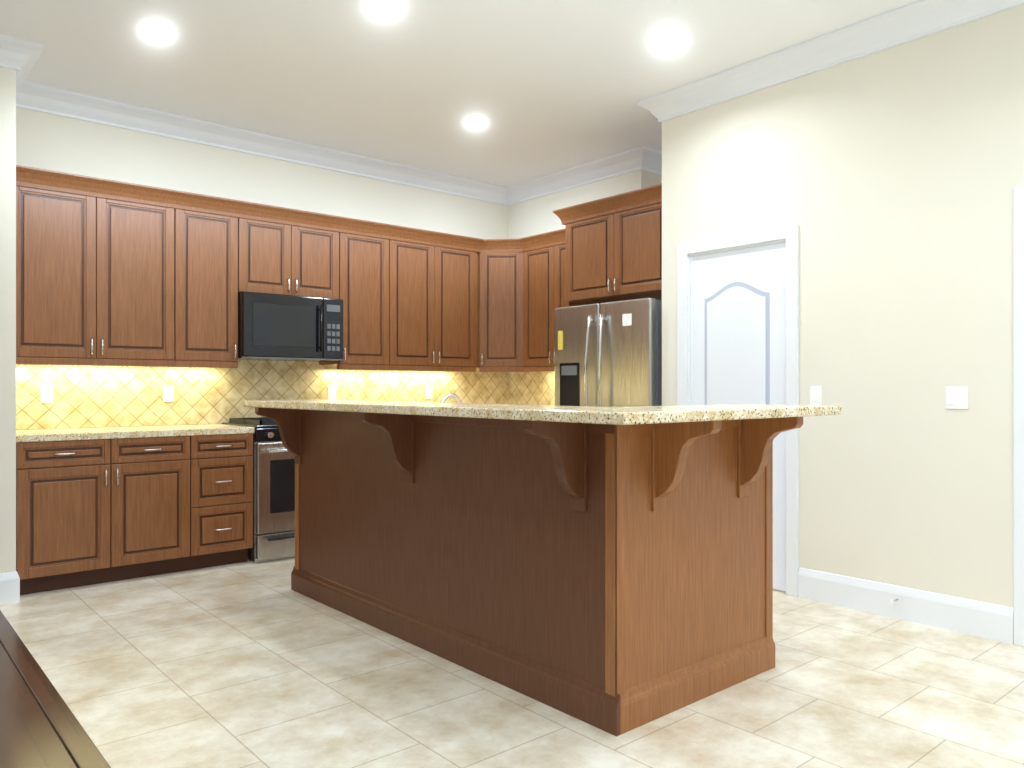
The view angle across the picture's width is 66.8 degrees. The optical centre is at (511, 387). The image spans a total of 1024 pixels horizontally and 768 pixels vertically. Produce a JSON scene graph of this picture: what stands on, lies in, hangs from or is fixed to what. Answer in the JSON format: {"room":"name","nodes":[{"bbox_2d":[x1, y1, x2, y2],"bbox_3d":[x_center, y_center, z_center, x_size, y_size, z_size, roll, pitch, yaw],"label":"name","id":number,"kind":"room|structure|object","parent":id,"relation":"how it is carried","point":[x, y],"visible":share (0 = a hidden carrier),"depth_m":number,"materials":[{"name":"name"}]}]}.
{"room":"kitchen","nodes":[
{"label":"kitchen","id":0,"kind":"room"},
{"bbox_2d":[0,610,110,767],"bbox_3d":[-1.917,1.200,0.561,3.425,0.059,8.550,0,0,-41],"label":"floor","id":1,"kind":"structure","parent":0,"point":[41,726],"depth_m":2.74,"materials":[{"name":"brown wood"}]},
{"bbox_2d":[0,67,507,572],"bbox_3d":[-2.617,-0.355,4.997,8.150,3.070,0.910,0,0,-41],"label":"wall","id":2,"kind":"structure","parent":0,"point":[92,397],"depth_m":5.49,"materials":[{"name":"paint"}]},
{"bbox_2d":[0,34,43,75],"bbox_3d":[-3.919,-1.821,3.202,3.435,0.135,0.115,0,0,-41],"label":"crown molding","id":3,"kind":"structure","parent":2,"relation":"attached to","point":[20,55],"depth_m":4.25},
{"bbox_2d":[16,76,39,103],"bbox_3d":[-2.870,-1.821,4.529,0.115,0.135,0.510,0,0,-41],"label":"crown molding","id":4,"kind":"structure","parent":2,"relation":"attached to","point":[25,90],"depth_m":4.82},
{"bbox_2d":[41,385,52,402],"bbox_3d":[-2.963,0.040,4.948,0.070,0.115,0.008,0,0,-41],"label":"electrical outlet","id":5,"kind":"object","parent":2,"relation":"attached to","point":[46,393],"visible":1,"depth_m":4.95,"materials":[{"name":"white plastic"}]},
{"bbox_2d":[16,177,187,364],"bbox_3d":[-2.678,-0.700,4.983,0.999,1.040,0.352,0,0,-41],"label":"upper cabinet","id":6,"kind":"object","parent":2,"relation":"attached to","point":[113,273],"depth_m":4.84,"materials":[{"name":"brown wood"}]},
{"bbox_2d":[163,385,173,401],"bbox_3d":[-2.402,0.040,5.430,0.070,0.115,0.008,0,0,-41],"label":"electrical outlet","id":7,"kind":"object","parent":2,"relation":"attached to","point":[168,393],"visible":1,"depth_m":5.43,"materials":[{"name":"white plastic"}]},
{"bbox_2d":[184,201,247,364],"bbox_3d":[-2.183,-0.700,5.409,0.543,1.040,0.352,0,0,-41],"label":"upper cabinet","id":8,"kind":"object","parent":2,"relation":"attached to","point":[217,237],"depth_m":5.31,"materials":[{"name":"brown wood"}]},
{"bbox_2d":[16,85,511,205],"bbox_3d":[-1.568,-1.821,6.094,4.130,0.135,0.115,0,0,-41],"label":"crown molding","id":9,"kind":"structure","parent":2,"relation":"attached to","point":[50,100],"depth_m":5.74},
{"bbox_2d":[248,213,343,300],"bbox_3d":[-1.725,-0.945,5.803,0.782,0.550,0.352,0,0,-41],"label":"upper cabinet","id":10,"kind":"object","parent":2,"relation":"attached to","point":[287,255],"depth_m":5.68,"materials":[{"name":"brown wood"}]},
{"bbox_2d":[238,291,343,361],"bbox_3d":[-1.688,-0.436,5.759,0.772,0.463,0.462,0,0,-41],"label":"microwave","id":11,"kind":"object","parent":10,"relation":"attached to","point":[276,327],"visible":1,"depth_m":5.59,"materials":[{"name":"black glass"}]},
{"bbox_2d":[328,385,335,399],"bbox_3d":[-1.447,0.040,6.252,0.070,0.115,0.008,0,0,-41],"label":"electrical outlet","id":12,"kind":"object","parent":2,"relation":"attached to","point":[331,392],"visible":1,"depth_m":6.25,"materials":[{"name":"white plastic"}]},
{"bbox_2d":[319,225,399,368],"bbox_3d":[-1.261,-0.700,6.202,0.560,1.040,0.352,0,0,-41],"label":"upper cabinet","id":13,"kind":"object","parent":2,"relation":"attached to","point":[371,303],"depth_m":6.10,"materials":[{"name":"brown wood"}]},
{"bbox_2d":[425,386,431,398],"bbox_3d":[-0.734,0.040,6.865,0.070,0.115,0.008,0,0,-41],"label":"electrical outlet","id":14,"kind":"object","parent":2,"relation":"attached to","point":[428,392],"visible":1,"depth_m":6.86,"materials":[{"name":"white plastic"}]},
{"bbox_2d":[400,233,475,368],"bbox_3d":[-0.763,-0.700,6.630,0.990,1.040,0.352,0,0,-41],"label":"upper cabinet","id":15,"kind":"object","parent":2,"relation":"attached to","point":[438,278],"depth_m":6.51,"materials":[{"name":"brown wood"}]},
{"bbox_2d":[476,241,523,368],"bbox_3d":[-0.072,-0.700,7.015,0.660,1.040,0.669,0,0,-41],"label":"upper cabinet","id":16,"kind":"object","parent":2,"relation":"attached to","point":[499,264],"depth_m":6.80,"materials":[{"name":"brown wood"}]},
{"bbox_2d":[0,0,918,186],"bbox_3d":[-0.060,-1.940,2.026,8.150,0.100,8.750,0,0,-41],"label":"ceiling","id":17,"kind":"structure","parent":0,"point":[545,87],"depth_m":4.53,"materials":[{"name":"paint"}]},
{"bbox_2d":[136,23,177,39],"bbox_3d":[-1.881,-1.887,4.120,0.199,0.006,0.199,0,0,40],"label":"recessed light","id":18,"kind":"object","parent":17,"relation":"in","point":[156,31],"depth_m":4.11,"materials":[{"name":"white"}]},
{"bbox_2d":[363,0,403,14],"bbox_3d":[-0.634,-1.887,3.834,0.199,0.006,0.199,0,0,43],"label":"recessed light","id":19,"kind":"object","parent":17,"relation":"in","point":[381,7],"depth_m":3.84,"materials":[{"name":"white"}]},
{"bbox_2d":[462,117,489,126],"bbox_3d":[-0.258,-1.887,5.529,0.199,0.006,0.199,0,0,40],"label":"recessed light","id":20,"kind":"object","parent":17,"relation":"in","point":[474,121],"depth_m":5.52,"materials":[{"name":"white"}]},
{"bbox_2d":[650,32,686,48],"bbox_3d":[0.850,-1.887,4.226,0.199,0.006,0.199,0,0,43],"label":"recessed light","id":21,"kind":"object","parent":17,"relation":"in","point":[665,40],"depth_m":4.22,"materials":[{"name":"white"}]},
{"bbox_2d":[0,557,1023,767],"bbox_3d":[1.163,1.205,3.210,4.750,0.050,8.550,0,0,-41],"label":"floor","id":22,"kind":"structure","parent":0,"point":[248,664],"depth_m":2.98,"materials":[{"name":"beige tile"}]},
{"bbox_2d":[16,432,191,594],"bbox_3d":[-2.599,0.743,4.855,0.945,0.876,0.614,0,0,-41],"label":"base cabinet","id":23,"kind":"object","parent":22,"relation":"on","point":[101,505],"depth_m":4.60,"materials":[{"name":"brown wood"}]},
{"bbox_2d":[16,424,253,439],"bbox_3d":[-2.440,0.285,4.989,1.360,0.040,0.623,0,0,-41],"label":"countertop","id":24,"kind":"structure","parent":23,"relation":"on","point":[39,434],"depth_m":4.80,"materials":[{"name":"beige stone"}]},
{"bbox_2d":[192,432,253,569],"bbox_3d":[-2.108,0.743,5.277,0.468,0.876,0.614,0,0,-41],"label":"base cabinet","id":25,"kind":"object","parent":22,"relation":"on","point":[222,462],"depth_m":5.07,"materials":[{"name":"brown wood"}]},
{"bbox_2d":[222,417,294,562],"bbox_3d":[-1.599,0.702,5.651,0.769,0.957,0.707,0,0,-41],"label":"range","id":26,"kind":"object","parent":22,"relation":"on","point":[273,498],"visible":0.42,"depth_m":5.25,"materials":[{"name":"silver metal"}]},
{"bbox_2d":[287,437,774,736],"bbox_3d":[-0.090,0.742,3.907,0.999,0.875,2.520,0,0,-41],"label":"kitchen island","id":27,"kind":"object","parent":22,"relation":"on","point":[615,580],"depth_m":3.06,"materials":[{"name":"brown wood"}]},
{"bbox_2d":[319,425,742,464],"bbox_3d":[-0.070,0.285,4.036,0.860,0.040,2.350,0,0,-41],"label":"island countertop","id":28,"kind":"structure","parent":27,"relation":"on","point":[549,446],"depth_m":2.99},
{"bbox_2d":[244,400,841,424],"bbox_3d":[-0.100,0.090,3.720,1.300,0.036,2.810,0,0,-41],"label":"countertop","id":29,"kind":"structure","parent":28,"relation":"on","point":[633,415],"depth_m":2.77,"materials":[{"name":"stone"}]},
{"bbox_2d":[555,298,661,406],"bbox_3d":[0.883,0.292,5.696,0.872,1.775,0.915,0,0,-41],"label":"refrigerator","id":30,"kind":"object","parent":22,"relation":"on","point":[608,354],"visible":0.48,"depth_m":5.37,"materials":[{"name":"grey metal"}]},
{"bbox_2d":[508,169,661,405],"bbox_3d":[0.947,-0.355,6.711,0.512,3.070,2.460,0,0,-41],"label":"wall","id":31,"kind":"structure","parent":0,"point":[532,217],"depth_m":7.07,"materials":[{"name":"paint"}]},
{"bbox_2d":[524,237,566,368],"bbox_3d":[0.462,-0.700,6.605,0.386,1.040,0.833,0,0,-41],"label":"upper cabinet","id":32,"kind":"object","parent":31,"relation":"attached to","point":[544,261],"depth_m":6.60,"materials":[{"name":"brown wood"}]},
{"bbox_2d":[508,146,655,203],"bbox_3d":[0.544,-1.821,6.731,0.135,0.135,1.625,0,0,-41],"label":"crown molding","id":33,"kind":"structure","parent":31,"relation":"attached to","point":[644,158],"depth_m":6.62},
{"bbox_2d":[553,184,661,306],"bbox_3d":[0.932,-0.091,5.809,0.711,2.542,1.072,0,0,-41],"label":"upper cabinet","id":34,"kind":"object","parent":31,"relation":"attached to","point":[613,248],"visible":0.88,"depth_m":5.58,"materials":[{"name":"brown wood"}]},
{"bbox_2d":[652,150,661,174],"bbox_3d":[1.394,-1.821,6.093,0.140,0.135,0.680,0,0,-41],"label":"crown molding","id":35,"kind":"structure","parent":31,"relation":"attached to","point":[658,170],"depth_m":6.30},
{"bbox_2d":[662,4,1023,607],"bbox_3d":[3.370,-0.355,3.321,1.260,3.070,5.840,0,0,-41],"label":"wall","id":36,"kind":"structure","parent":0,"point":[888,180],"depth_m":3.99,"materials":[{"name":"paint"}]},
{"bbox_2d":[691,242,784,590],"bbox_3d":[1.349,0.168,4.694,0.104,2.008,0.674,0,0,-41],"label":"pantry door","id":37,"kind":"structure","parent":36,"relation":"in","point":[738,326],"depth_m":4.66,"materials":[{"name":"white wood"}]},
{"bbox_2d":[810,386,821,404],"bbox_3d":[1.684,0.050,4.307,0.008,0.115,0.070,0,0,-41],"label":"switch plate","id":38,"kind":"object","parent":36,"relation":"attached to","point":[815,395],"visible":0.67,"depth_m":4.30,"materials":[{"name":"white plastic"}]},
{"bbox_2d":[637,0,1023,122],"bbox_3d":[2.812,-1.821,2.916,0.115,0.135,5.955,0,0,-41],"label":"crown molding","id":39,"kind":"structure","parent":36,"relation":"attached to","point":[905,24],"depth_m":4.20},
{"bbox_2d":[677,185,1023,646],"bbox_3d":[2.026,0.129,3.938,0.068,2.102,2.874,0,0,-41],"label":"door frame","id":40,"kind":"structure","parent":36,"relation":"attached to","point":[789,234],"depth_m":4.39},
{"bbox_2d":[946,387,967,408],"bbox_3d":[2.154,0.050,3.761,0.008,0.108,0.100,0,0,-41],"label":"switch plate","id":41,"kind":"object","parent":36,"relation":"attached to","point":[956,397],"visible":1,"depth_m":3.76,"materials":[{"name":"white plastic"}]},
{"bbox_3d":[-2.843,-0.355,-0.836,0.200,3.070,7.640,0,0,-41],"label":"wall","id":42,"kind":"structure","parent":0,"visible":0},
{"bbox_2d":[0,571,19,603],"bbox_3d":[-3.991,1.097,3.211,3.336,0.165,0.026,0,0,-41],"label":"baseboard","id":43,"kind":"structure","parent":42,"relation":"attached to","point":[9,581],"depth_m":4.26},
{"bbox_2d":[798,568,1013,643],"bbox_3d":[1.963,1.097,3.977,0.016,0.165,1.060,0,0,-41],"label":"baseboard","id":44,"kind":"structure","parent":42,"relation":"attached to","point":[991,621],"depth_m":3.91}
]}

